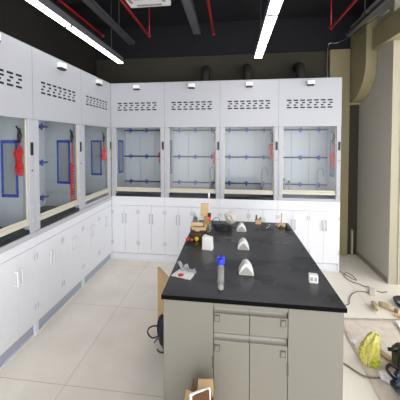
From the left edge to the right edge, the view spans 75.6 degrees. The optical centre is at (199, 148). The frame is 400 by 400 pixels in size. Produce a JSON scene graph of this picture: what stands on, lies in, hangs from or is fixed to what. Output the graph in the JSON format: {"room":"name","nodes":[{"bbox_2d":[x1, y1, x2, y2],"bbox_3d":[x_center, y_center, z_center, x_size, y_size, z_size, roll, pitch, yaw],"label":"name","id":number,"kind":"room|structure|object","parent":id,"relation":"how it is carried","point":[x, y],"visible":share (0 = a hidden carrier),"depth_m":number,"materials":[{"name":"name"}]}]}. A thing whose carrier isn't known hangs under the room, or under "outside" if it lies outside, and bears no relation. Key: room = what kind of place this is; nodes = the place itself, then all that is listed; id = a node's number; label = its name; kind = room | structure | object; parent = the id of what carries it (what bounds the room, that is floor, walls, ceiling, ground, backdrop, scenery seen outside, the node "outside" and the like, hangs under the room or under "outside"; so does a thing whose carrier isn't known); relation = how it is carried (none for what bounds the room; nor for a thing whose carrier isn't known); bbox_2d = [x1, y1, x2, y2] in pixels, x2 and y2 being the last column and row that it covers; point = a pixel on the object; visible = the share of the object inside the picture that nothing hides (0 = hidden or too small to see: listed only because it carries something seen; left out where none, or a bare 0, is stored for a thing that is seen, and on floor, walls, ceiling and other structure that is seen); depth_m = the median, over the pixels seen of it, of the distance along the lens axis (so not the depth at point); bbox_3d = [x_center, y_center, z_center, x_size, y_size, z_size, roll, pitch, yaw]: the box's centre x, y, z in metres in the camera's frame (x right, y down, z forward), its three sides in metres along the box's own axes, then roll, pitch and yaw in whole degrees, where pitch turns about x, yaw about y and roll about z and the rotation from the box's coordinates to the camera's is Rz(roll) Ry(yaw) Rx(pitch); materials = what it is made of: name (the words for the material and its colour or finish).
{"room":"chemistry laboratory","nodes":[
{"label":"chemistry laboratory","id":0,"kind":"room"},
{"bbox_2d":[0,0,96,76],"bbox_3d":[-2.036,-0.087,1.075,0.100,3.350,6.050,0,2,7],"label":"wall","id":1,"kind":"structure","parent":0,"point":[21,20],"depth_m":2.96,"materials":[{"name":"paint"}]},
{"bbox_2d":[0,254,399,399],"bbox_3d":[0.651,1.646,0.852,5.500,0.100,6.150,0,2,7],"label":"floor","id":2,"kind":"structure","parent":0,"point":[98,346],"depth_m":2.08,"materials":[{"name":"tile"}]},
{"bbox_2d":[0,232,36,369],"bbox_3d":[-1.615,1.135,1.811,0.463,0.865,0.738,0,2,7],"label":"base cabinet","id":3,"kind":"object","parent":2,"relation":"on","point":[18,308],"visible":1,"depth_m":1.96,"materials":[{"name":"white metal"}]},
{"bbox_2d":[0,31,34,246],"bbox_3d":[-1.617,-0.059,1.776,0.500,1.524,0.738,0,2,7],"label":"fume hood","id":4,"kind":"object","parent":3,"relation":"on","point":[17,211],"visible":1,"depth_m":2.07,"materials":[{"name":"grey metal"}]},
{"bbox_2d":[0,227,29,246],"bbox_3d":[-1.629,0.685,1.799,0.426,0.034,0.738,0,2,7],"label":"countertop","id":5,"kind":"structure","parent":4,"relation":"on","point":[22,232],"depth_m":1.96,"materials":[{"name":"black stone"}]},
{"bbox_2d":[32,46,81,230],"bbox_3d":[-1.531,-0.080,2.484,0.500,1.524,0.686,0,2,7],"label":"fume hood","id":6,"kind":"object","parent":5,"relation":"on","point":[56,83],"visible":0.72,"depth_m":2.67,"materials":[{"name":"grey metal"}]},
{"bbox_2d":[36,214,39,222],"bbox_3d":[-1.363,0.592,2.169,0.004,0.070,0.040,0,2,7],"label":"power socket","id":7,"kind":"object","parent":6,"relation":"attached to","point":[37,215],"depth_m":2.17,"materials":[{"name":"grey plastic"}]},
{"bbox_2d":[40,206,78,228],"bbox_3d":[-1.543,0.665,2.508,0.426,0.034,0.686,0,2,7],"label":"countertop","id":8,"kind":"structure","parent":6,"relation":"on","point":[47,221],"depth_m":2.52,"materials":[{"name":"black ceramic"}]},
{"bbox_2d":[81,70,111,208],"bbox_3d":[-1.448,-0.100,3.169,0.500,1.524,0.690,0,2,7],"label":"fume hood","id":9,"kind":"object","parent":8,"relation":"on","point":[95,92],"visible":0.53,"depth_m":3.40,"materials":[{"name":"grey metal"}]},
{"bbox_2d":[85,193,109,206],"bbox_3d":[-1.460,0.644,3.192,0.426,0.034,0.690,0,2,7],"label":"countertop","id":10,"kind":"structure","parent":9,"relation":"on","point":[90,202],"depth_m":3.21,"materials":[{"name":"grey"}]},
{"bbox_2d":[111,82,164,196],"bbox_3d":[-0.811,-0.114,3.649,0.738,1.524,0.500,0,2,7],"label":"fume hood","id":11,"kind":"object","parent":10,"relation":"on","point":[137,109],"visible":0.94,"depth_m":3.49,"materials":[{"name":"white paint"},{"name":"glass"}]},
{"bbox_2d":[116,191,160,196],"bbox_3d":[-0.810,0.630,3.683,0.738,0.034,0.426,0,2,7],"label":"countertop","id":12,"kind":"structure","parent":11,"relation":"on","point":[120,193],"depth_m":3.51,"materials":[{"name":"black ceramic"}]},
{"bbox_2d":[164,80,219,198],"bbox_3d":[-0.081,-0.112,3.561,0.729,1.524,0.500,0,2,7],"label":"fume hood","id":13,"kind":"object","parent":12,"relation":"on","point":[191,108],"visible":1,"depth_m":3.40,"materials":[{"name":"white paint"},{"name":"glass"}]},
{"bbox_2d":[169,192,215,198],"bbox_3d":[-0.080,0.633,3.595,0.729,0.034,0.426,0,2,7],"label":"countertop","id":14,"kind":"structure","parent":13,"relation":"on","point":[172,194],"depth_m":3.41,"materials":[{"name":"black ceramic"}]},
{"bbox_2d":[220,79,278,199],"bbox_3d":[0.644,-0.109,3.473,0.728,1.524,0.500,0,2,7],"label":"fume hood","id":15,"kind":"object","parent":14,"relation":"on","point":[249,109],"visible":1,"depth_m":3.31,"materials":[{"name":"white paint"},{"name":"glass"}]},
{"bbox_2d":[243,64,251,79],"bbox_3d":[0.660,-1.036,3.603,0.150,0.322,0.277,0,2,7],"label":"duct","id":16,"kind":"object","parent":15,"relation":"on","point":[247,70],"visible":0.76,"depth_m":3.50,"materials":[{"name":"black plastic"}]},
{"bbox_2d":[224,194,273,199],"bbox_3d":[0.646,0.635,3.507,0.728,0.034,0.426,0,2,7],"label":"countertop","id":17,"kind":"structure","parent":15,"relation":"on","point":[226,196],"depth_m":3.32,"materials":[{"name":"black ceramic"}]},
{"bbox_2d":[261,167,267,189],"bbox_3d":[0.899,0.439,3.599,0.081,0.350,0.041,0,2,7],"label":"tap","id":18,"kind":"object","parent":15,"relation":"on","point":[263,183],"depth_m":3.62,"materials":[{"name":"grey metal"}]},
{"bbox_2d":[201,65,210,80],"bbox_3d":[0.084,-1.038,3.672,0.150,0.322,0.277,0,2,7],"label":"duct","id":19,"kind":"object","parent":13,"relation":"attached to","point":[205,74],"visible":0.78,"depth_m":3.57,"materials":[{"name":"black"}]},
{"bbox_2d":[30,202,34,210],"bbox_3d":[-1.370,0.478,2.107,0.004,0.070,0.040,0,2,7],"label":"power socket","id":20,"kind":"object","parent":4,"relation":"attached to","point":[31,203],"depth_m":2.10,"materials":[{"name":"grey plastic"}]},
{"bbox_2d":[31,216,34,224],"bbox_3d":[-1.370,0.593,2.111,0.004,0.070,0.040,0,2,7],"label":"power socket","id":21,"kind":"object","parent":4,"relation":"attached to","point":[32,217],"depth_m":2.11,"materials":[{"name":"grey plastic"}]},
{"bbox_2d":[35,210,83,332],"bbox_3d":[-1.530,1.114,2.519,0.463,0.865,0.686,0,2,7],"label":"base cabinet","id":22,"kind":"object","parent":2,"relation":"on","point":[59,244],"visible":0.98,"depth_m":2.42,"materials":[{"name":"white metal"}]},
{"bbox_2d":[82,196,111,285],"bbox_3d":[-1.447,1.094,3.204,0.463,0.865,0.690,0,2,7],"label":"base cabinet","id":23,"kind":"object","parent":2,"relation":"on","point":[97,217],"visible":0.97,"depth_m":3.12,"materials":[{"name":"white metal"}]},
{"bbox_2d":[112,196,164,261],"bbox_3d":[-0.811,1.080,3.682,0.738,0.865,0.463,0,2,7],"label":"base cabinet","id":24,"kind":"object","parent":2,"relation":"on","point":[138,223],"visible":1,"depth_m":3.48,"materials":[{"name":"white metal"}]},
{"bbox_2d":[147,314,163,352],"bbox_3d":[-0.308,1.435,1.985,0.153,0.254,0.145,-1,2,-37],"label":"cable coil","id":25,"kind":"object","parent":2,"relation":"on","point":[160,323],"visible":0.5,"depth_m":1.99,"materials":[{"name":"black rubber"}]},
{"bbox_2d":[158,267,168,316],"bbox_3d":[-0.282,1.318,2.207,0.012,0.475,0.350,-1,2,-34],"label":"cardboard panel","id":26,"kind":"object","parent":2,"relation":"on","point":[163,277],"visible":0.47,"depth_m":2.29,"materials":[{"name":"brown cardboard"}]},
{"bbox_2d":[165,197,219,261],"bbox_3d":[-0.081,1.082,3.594,0.729,0.865,0.463,0,2,7],"label":"base cabinet","id":27,"kind":"object","parent":2,"relation":"on","point":[179,212],"visible":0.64,"depth_m":3.41,"materials":[{"name":"white metal"}]},
{"bbox_2d":[184,378,213,399],"bbox_3d":[-0.010,1.288,1.122,0.132,0.600,0.209,0,2,7],"label":"carton","id":28,"kind":"object","parent":2,"relation":"on","point":[205,391],"visible":1,"depth_m":1.18,"materials":[{"name":"cardboard"}]},
{"bbox_2d":[220,199,277,222],"bbox_3d":[0.644,1.085,3.507,0.728,0.865,0.463,0,2,7],"label":"base cabinet","id":29,"kind":"object","parent":2,"relation":"on","point":[245,210],"visible":0.34,"depth_m":3.29,"materials":[{"name":"white paint"}]},
{"bbox_2d":[163,299,343,399],"bbox_3d":[0.311,1.148,1.833,0.854,0.836,1.183,0,2,7],"label":"base cabinet","id":30,"kind":"object","parent":2,"relation":"on","point":[248,352],"visible":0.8,"depth_m":1.25,"materials":[{"name":"grey metal"}]},
{"bbox_2d":[161,220,346,312],"bbox_3d":[0.311,0.718,1.823,0.867,0.023,1.218,0,2,7],"label":"countertop","id":31,"kind":"structure","parent":30,"relation":"on","point":[281,264],"depth_m":1.46,"materials":[{"name":"black stone"}]},
{"bbox_2d":[171,261,195,279],"bbox_3d":[-0.086,0.683,1.459,0.128,0.064,0.090,1,2,22],"label":"plastic bag","id":32,"kind":"object","parent":31,"relation":"on","point":[181,273],"visible":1,"depth_m":1.45,"materials":[{"name":"white plastic"}]},
{"bbox_2d":[191,226,206,239],"bbox_3d":[-0.005,0.663,2.027,0.114,0.075,0.116,0,2,7],"label":"carton","id":33,"kind":"object","parent":31,"relation":"on","point":[199,234],"visible":0.6,"depth_m":1.97,"materials":[{"name":"cardboard"}]},
{"bbox_2d":[190,222,206,230],"bbox_3d":[-0.010,0.604,2.010,0.122,0.052,0.118,0,2,7],"label":"wooden rack","id":34,"kind":"object","parent":33,"relation":"on","point":[193,224],"visible":1,"depth_m":2.00,"materials":[{"name":"brown wood"}]},
{"bbox_2d":[201,203,208,232],"bbox_3d":[0.039,0.578,2.135,0.067,0.240,0.026,0,2,4],"label":"card","id":35,"kind":"object","parent":31,"relation":"on","point":[204,206],"visible":0.79,"depth_m":2.12,"materials":[{"name":"cardboard"}]},
{"bbox_2d":[202,234,213,250],"bbox_3d":[0.055,0.659,1.803,0.076,0.096,0.048,0,2,15],"label":"socket","id":36,"kind":"object","parent":31,"relation":"on","point":[207,241],"visible":1,"depth_m":1.78,"materials":[{"name":"white plastic"}]},
{"bbox_2d":[208,192,209,229],"bbox_3d":[0.075,0.535,2.183,0.016,0.322,0.016,0,2,7],"label":"stick","id":37,"kind":"object","parent":31,"relation":"on","point":[208,192],"visible":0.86,"depth_m":2.18,"materials":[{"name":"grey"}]},
{"bbox_2d":[217,255,224,290],"bbox_3d":[0.106,0.633,1.311,0.039,0.177,0.039,0,2,7],"label":"tube","id":38,"kind":"object","parent":31,"relation":"on","point":[220,260],"visible":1,"depth_m":1.30,"materials":[{"name":"clear plastic"}]},
{"bbox_2d":[211,217,232,230],"bbox_3d":[0.189,0.651,2.198,0.190,0.087,0.136,0,2,7],"label":"heap","id":39,"kind":"object","parent":31,"relation":"on","point":[223,227],"visible":1,"depth_m":2.18,"materials":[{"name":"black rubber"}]},
{"bbox_2d":[224,210,236,223],"bbox_3d":[0.278,0.625,2.333,0.113,0.134,0.075,0,2,7],"label":"wrapper","id":40,"kind":"object","parent":31,"relation":"on","point":[230,217],"visible":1,"depth_m":2.31,"materials":[{"name":"white plastic"}]},
{"bbox_2d":[237,222,245,231],"bbox_3d":[0.349,0.665,2.176,0.079,0.062,0.068,0,2,7],"label":"socket","id":41,"kind":"object","parent":31,"relation":"on","point":[241,227],"visible":1,"depth_m":2.15,"materials":[{"name":"white plastic"}]},
{"bbox_2d":[237,238,248,249],"bbox_3d":[0.305,0.675,1.819,0.081,0.063,0.068,0,2,7],"label":"socket","id":42,"kind":"object","parent":31,"relation":"on","point":[242,244],"visible":1,"depth_m":1.79,"materials":[{"name":"white plastic"}]},
{"bbox_2d":[239,259,253,275],"bbox_3d":[0.265,0.684,1.482,0.083,0.065,0.068,0,2,7],"label":"socket","id":43,"kind":"object","parent":31,"relation":"on","point":[245,268],"visible":1,"depth_m":1.45,"materials":[{"name":"white plastic"}]},
{"bbox_2d":[255,215,260,223],"bbox_3d":[0.533,0.648,2.358,0.053,0.085,0.036,0,2,1],"label":"carton","id":44,"kind":"object","parent":31,"relation":"on","point":[257,221],"visible":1,"depth_m":2.34,"materials":[{"name":"cardboard"}]},
{"bbox_2d":[275,213,284,227],"bbox_3d":[0.712,0.635,2.277,0.092,0.114,0.083,0,2,-5],"label":"wooden stand","id":45,"kind":"object","parent":31,"relation":"on","point":[279,224],"visible":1,"depth_m":2.28,"materials":[{"name":"brown wood"}]},
{"bbox_2d":[308,272,317,283],"bbox_3d":[0.607,0.697,1.383,0.046,0.045,0.031,0,2,14],"label":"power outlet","id":46,"kind":"object","parent":31,"relation":"on","point":[312,277],"visible":1,"depth_m":1.37,"materials":[{"name":"white plastic"}]},
{"bbox_2d":[278,200,339,271],"bbox_3d":[1.375,1.087,3.418,0.741,0.865,0.463,0,2,7],"label":"base cabinet","id":47,"kind":"object","parent":2,"relation":"on","point":[316,224],"visible":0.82,"depth_m":3.20,"materials":[{"name":"white metal"}]},
{"bbox_2d":[282,194,335,201],"bbox_3d":[1.377,0.638,3.419,0.741,0.034,0.426,0,2,7],"label":"countertop","id":48,"kind":"structure","parent":47,"relation":"on","point":[285,197],"depth_m":3.24,"materials":[{"name":"grey"}]},
{"bbox_2d":[340,271,368,286],"bbox_3d":[1.777,1.523,3.013,0.122,0.018,0.389,0,2,-7],"label":"cable","id":49,"kind":"object","parent":2,"relation":"on","point":[340,271],"visible":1,"depth_m":3.01,"materials":[{"name":"grey plastic"}]},
{"bbox_2d":[345,291,368,305],"bbox_3d":[1.560,1.534,2.646,0.499,0.019,0.105,-1,2,-27],"label":"cable","id":50,"kind":"object","parent":2,"relation":"on","point":[356,291],"visible":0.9,"depth_m":2.72,"materials":[{"name":"brown rubber"}]},
{"bbox_2d":[343,363,380,378],"bbox_3d":[1.162,1.558,1.788,0.574,0.021,0.089,1,2,31],"label":"cable","id":51,"kind":"object","parent":2,"relation":"on","point":[343,363],"visible":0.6,"depth_m":1.77,"materials":[{"name":"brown rubber"}]},
{"bbox_2d":[344,318,399,399],"bbox_3d":[1.710,1.560,1.698,1.200,0.020,1.390,0,2,7],"label":"sheet","id":52,"kind":"object","parent":2,"relation":"on","point":[357,329],"depth_m":2.09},
{"bbox_2d":[358,331,380,368],"bbox_3d":[1.231,1.452,1.869,0.143,0.217,0.118,1,2,26],"label":"bag","id":53,"kind":"object","parent":52,"relation":"on","point":[369,353],"visible":1,"depth_m":1.84,"materials":[{"name":"yellow"}]},
{"bbox_2d":[378,370,395,383],"bbox_3d":[1.269,1.542,1.739,0.108,0.045,0.086,0,2,7],"label":"scrap","id":54,"kind":"object","parent":52,"relation":"on","point":[384,375],"visible":0.66,"depth_m":1.73,"materials":[{"name":"white paper"}]},
{"bbox_2d":[385,363,399,395],"bbox_3d":[1.330,1.457,1.562,0.304,0.224,0.274,0,2,7],"label":"bag","id":55,"kind":"object","parent":52,"relation":"on","point":[395,382],"visible":1,"depth_m":1.61,"materials":[{"name":"blue fabric"}]},
{"bbox_2d":[387,342,399,368],"bbox_3d":[1.446,1.469,1.795,0.236,0.185,0.136,1,2,18],"label":"tool bag","id":56,"kind":"object","parent":52,"relation":"on","point":[395,349],"visible":0.83,"depth_m":1.81,"materials":[{"name":"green fabric"}]},
{"bbox_2d":[395,320,399,328],"bbox_3d":[1.798,1.541,2.176,0.209,0.020,0.258,0,2,7],"label":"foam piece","id":57,"kind":"object","parent":52,"relation":"on","point":[397,322],"visible":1,"depth_m":2.25,"materials":[{"name":"white plastic"}]},
{"bbox_2d":[369,287,374,296],"bbox_3d":[1.837,1.528,2.745,0.052,0.024,0.150,1,2,34],"label":"power strip","id":58,"kind":"object","parent":2,"relation":"on","point":[372,290],"visible":1,"depth_m":2.73,"materials":[{"name":"beige plastic"}]},
{"bbox_2d":[371,301,378,310],"bbox_3d":[1.677,1.516,2.475,0.057,0.063,0.153,0,2,15],"label":"paper packet","id":59,"kind":"object","parent":2,"relation":"on","point":[374,305],"visible":1,"depth_m":2.45,"materials":[{"name":"beige paper"}]},
{"bbox_2d":[378,301,398,312],"bbox_3d":[1.806,1.522,2.476,0.052,0.050,0.156,-1,2,-40],"label":"handle","id":60,"kind":"object","parent":2,"relation":"on","point":[382,304],"visible":0.99,"depth_m":2.46,"materials":[{"name":"brown wood"}]},
{"bbox_2d":[393,295,399,306],"bbox_3d":[2.011,1.522,2.522,0.200,0.048,0.198,0,2,7],"label":"tray","id":61,"kind":"object","parent":2,"relation":"on","point":[396,299],"visible":1,"depth_m":2.58,"materials":[{"name":"black plastic"}]},
{"bbox_2d":[68,0,375,28],"bbox_3d":[0.651,-1.803,0.750,5.500,0.100,6.150,0,2,7],"label":"ceiling","id":62,"kind":"structure","parent":0,"point":[221,10],"depth_m":3.43,"materials":[{"name":"black paint"}]},
{"bbox_2d":[26,0,122,63],"bbox_3d":[-1.283,-1.380,0.946,0.070,0.757,4.650,0,2,7],"label":"lamp","id":63,"kind":"object","parent":62,"relation":"hanging from","point":[46,6],"visible":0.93,"depth_m":2.27,"materials":[{"name":"glowing white plastic diffuser"},{"name":"white painted metal"}]},
{"bbox_2d":[26,0,70,25],"bbox_3d":[-1.167,-1.038,1.914,0.062,0.010,0.572,0,2,7],"label":"diffuser","id":64,"kind":"object","parent":63,"relation":"attached to","point":[39,4],"depth_m":1.97,"materials":[{"name":"white plastic"}]},
{"bbox_2d":[67,26,104,50],"bbox_3d":[-1.095,-1.055,2.515,0.062,0.010,0.582,0,2,7],"label":"diffuser","id":65,"kind":"object","parent":63,"relation":"attached to","point":[76,30],"depth_m":2.47,"materials":[{"name":"white plastic"}]},
{"bbox_2d":[102,51,122,63],"bbox_3d":[-1.030,-1.071,3.048,0.062,0.010,0.436,0,2,7],"label":"diffuser","id":66,"kind":"object","parent":63,"relation":"attached to","point":[110,54],"depth_m":3.03,"materials":[{"name":"white plastic"}]},
{"bbox_2d":[58,0,103,36],"bbox_3d":[-1.437,-1.528,1.065,0.036,0.468,4.217,0,2,7],"label":"pipe","id":67,"kind":"object","parent":62,"relation":"hanging from","point":[60,1],"visible":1,"depth_m":2.66,"materials":[{"name":"red metal"}]},
{"bbox_2d":[55,0,124,5],"bbox_3d":[0.897,-1.768,2.787,5.300,0.090,0.050,0,2,7],"label":"ceiling purlin","id":68,"kind":"structure","parent":62,"relation":"attached to","point":[68,2],"depth_m":3.06,"materials":[{"name":"black paint"}]},
{"bbox_2d":[82,0,134,44],"bbox_3d":[-1.173,-1.543,1.255,0.080,0.450,4.400,0,2,7],"label":"cable tray","id":69,"kind":"object","parent":62,"relation":"hanging from","point":[91,4],"visible":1,"depth_m":2.77,"materials":[{"name":"grey metal"}]},
{"bbox_2d":[120,0,150,37],"bbox_3d":[-0.872,-1.528,1.077,0.036,0.468,4.217,0,2,7],"label":"pipe","id":70,"kind":"object","parent":62,"relation":"hanging from","point":[121,1],"visible":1,"depth_m":2.76,"materials":[{"name":"red metal"}]},
{"bbox_2d":[125,0,170,7],"bbox_3d":[-0.501,-1.493,2.229,0.400,0.306,0.490,0,2,7],"label":"air conditioner","id":71,"kind":"object","parent":62,"relation":"attached to","point":[132,3],"visible":1,"depth_m":2.41,"materials":[{"name":"white plastic"}]},
{"bbox_2d":[181,0,200,34],"bbox_3d":[-0.299,-1.533,0.918,0.095,0.450,4.400,0,2,7],"label":"cable tray","id":72,"kind":"object","parent":62,"relation":"hanging from","point":[188,5],"visible":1,"depth_m":2.65,"materials":[{"name":"grey metal"}]},
{"bbox_2d":[207,0,214,35],"bbox_3d":[-0.089,-1.526,1.012,0.036,0.468,4.217,0,2,7],"label":"pipe","id":73,"kind":"object","parent":62,"relation":"hanging from","point":[208,1],"visible":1,"depth_m":2.64,"materials":[{"name":"red metal"}]},
{"bbox_2d":[254,0,282,57],"bbox_3d":[0.412,-1.374,0.741,0.090,0.757,4.650,0,2,7],"label":"lamp","id":74,"kind":"object","parent":62,"relation":"hanging from","point":[273,7],"visible":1,"depth_m":2.21,"materials":[{"name":"glowing white plastic diffuser"}]},
{"bbox_2d":[255,44,265,57],"bbox_3d":[0.664,-1.065,2.843,0.082,0.010,0.436,0,2,7],"label":"diffuser","id":75,"kind":"object","parent":74,"relation":"attached to","point":[260,48],"depth_m":2.80,"materials":[{"name":"white plastic"}]},
{"bbox_2d":[259,16,276,43],"bbox_3d":[0.600,-1.049,2.310,0.082,0.010,0.582,0,2,7],"label":"diffuser","id":76,"kind":"object","parent":74,"relation":"attached to","point":[269,21],"depth_m":2.27,"materials":[{"name":"white plastic"}]},
{"bbox_2d":[267,0,282,14],"bbox_3d":[0.527,-1.032,1.710,0.082,0.010,0.572,0,2,7],"label":"diffuser","id":77,"kind":"object","parent":74,"relation":"attached to","point":[274,6],"depth_m":1.89,"materials":[{"name":"white plastic"}]},
{"bbox_2d":[273,0,284,28],"bbox_3d":[0.577,-1.557,0.892,0.080,0.400,4.400,0,2,7],"label":"cable tray","id":78,"kind":"object","parent":62,"relation":"hanging from","point":[283,0],"visible":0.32,"depth_m":2.70,"materials":[{"name":"grey metal"}]},
{"bbox_2d":[329,0,356,29],"bbox_3d":[1.240,-1.522,0.852,0.036,0.468,4.217,0,2,7],"label":"pipe","id":79,"kind":"object","parent":62,"relation":"hanging from","point":[354,1],"visible":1,"depth_m":2.70,"materials":[{"name":"red metal"}]},
{"bbox_2d":[345,0,391,35],"bbox_3d":[1.582,-1.546,1.023,0.065,0.430,4.400,0,2,7],"label":"cable tray","id":80,"kind":"object","parent":62,"relation":"hanging from","point":[382,3],"visible":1,"depth_m":2.73,"materials":[{"name":"grey metal"}]},
{"bbox_2d":[96,51,358,254],"bbox_3d":[1.014,0.068,3.810,5.500,2.880,0.100,0,2,7],"label":"wall","id":81,"kind":"structure","parent":0,"point":[271,65],"depth_m":3.77,"materials":[{"name":"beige paint"}]},
{"bbox_2d":[95,15,360,59],"bbox_3d":[1.012,-1.606,3.750,5.500,0.470,0.120,0,2,7],"label":"trim","id":82,"kind":"structure","parent":81,"relation":"attached to","point":[309,34],"depth_m":3.76,"materials":[{"name":"black paint"}]},
{"bbox_2d":[329,49,350,255],"bbox_3d":[1.940,0.074,3.622,0.265,2.880,0.050,0,2,7],"label":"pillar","id":83,"kind":"structure","parent":81,"relation":"attached to","point":[339,59],"depth_m":3.58,"materials":[{"name":"brown paint"}]},
{"bbox_2d":[350,229,352,255],"bbox_3d":[2.142,1.334,3.640,0.020,0.360,0.040,0,2,7],"label":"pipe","id":84,"kind":"structure","parent":81,"relation":"attached to","point":[351,230],"depth_m":3.62,"materials":[{"name":"beige"}]},
{"bbox_2d":[278,77,341,201],"bbox_3d":[1.375,-0.106,3.385,0.741,1.524,0.500,0,2,7],"label":"fume hood","id":85,"kind":"object","parent":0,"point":[310,109],"visible":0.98,"depth_m":3.22,"materials":[{"name":"grey metal"}]},
{"bbox_2d":[293,62,304,77],"bbox_3d":[1.355,-1.033,3.519,0.150,0.322,0.277,0,2,7],"label":"duct","id":86,"kind":"object","parent":85,"relation":"on","point":[298,67],"visible":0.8,"depth_m":3.43,"materials":[{"name":"black"}]},
{"bbox_2d":[327,10,388,76],"bbox_3d":[1.951,-1.172,3.184,0.144,0.616,0.874,0,2,-16],"label":"conduit pipe","id":87,"kind":"object","parent":85,"relation":"attached to","point":[388,10],"visible":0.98,"depth_m":3.39,"materials":[{"name":"silver metal"}]},
{"bbox_2d":[356,0,399,284],"bbox_3d":[2.884,-0.148,3.149,1.430,3.350,0.750,0,2,7],"label":"wall","id":88,"kind":"structure","parent":0,"point":[379,112],"depth_m":3.04,"materials":[{"name":"beige paint"}]},
{"bbox_2d":[356,251,387,283],"bbox_3d":[2.171,1.494,3.278,0.005,0.060,0.740,0,2,7],"label":"baseboard","id":89,"kind":"structure","parent":88,"relation":"attached to","point":[358,254],"depth_m":3.21,"materials":[{"name":"grey"}]},
{"bbox_2d":[350,7,399,104],"bbox_3d":[2.078,-1.098,2.057,0.375,1.085,3.045,0,2,7],"label":"air duct","id":90,"kind":"object","parent":88,"relation":"attached to","point":[365,44],"visible":0.92,"depth_m":3.17,"materials":[{"name":"beige metal"}]},
{"bbox_2d":[397,178,399,284],"bbox_3d":[2.464,0.037,2.822,0.496,3.000,0.010,0,2,7],"label":"trim","id":91,"kind":"structure","parent":88,"relation":"attached to","point":[399,178],"depth_m":2.88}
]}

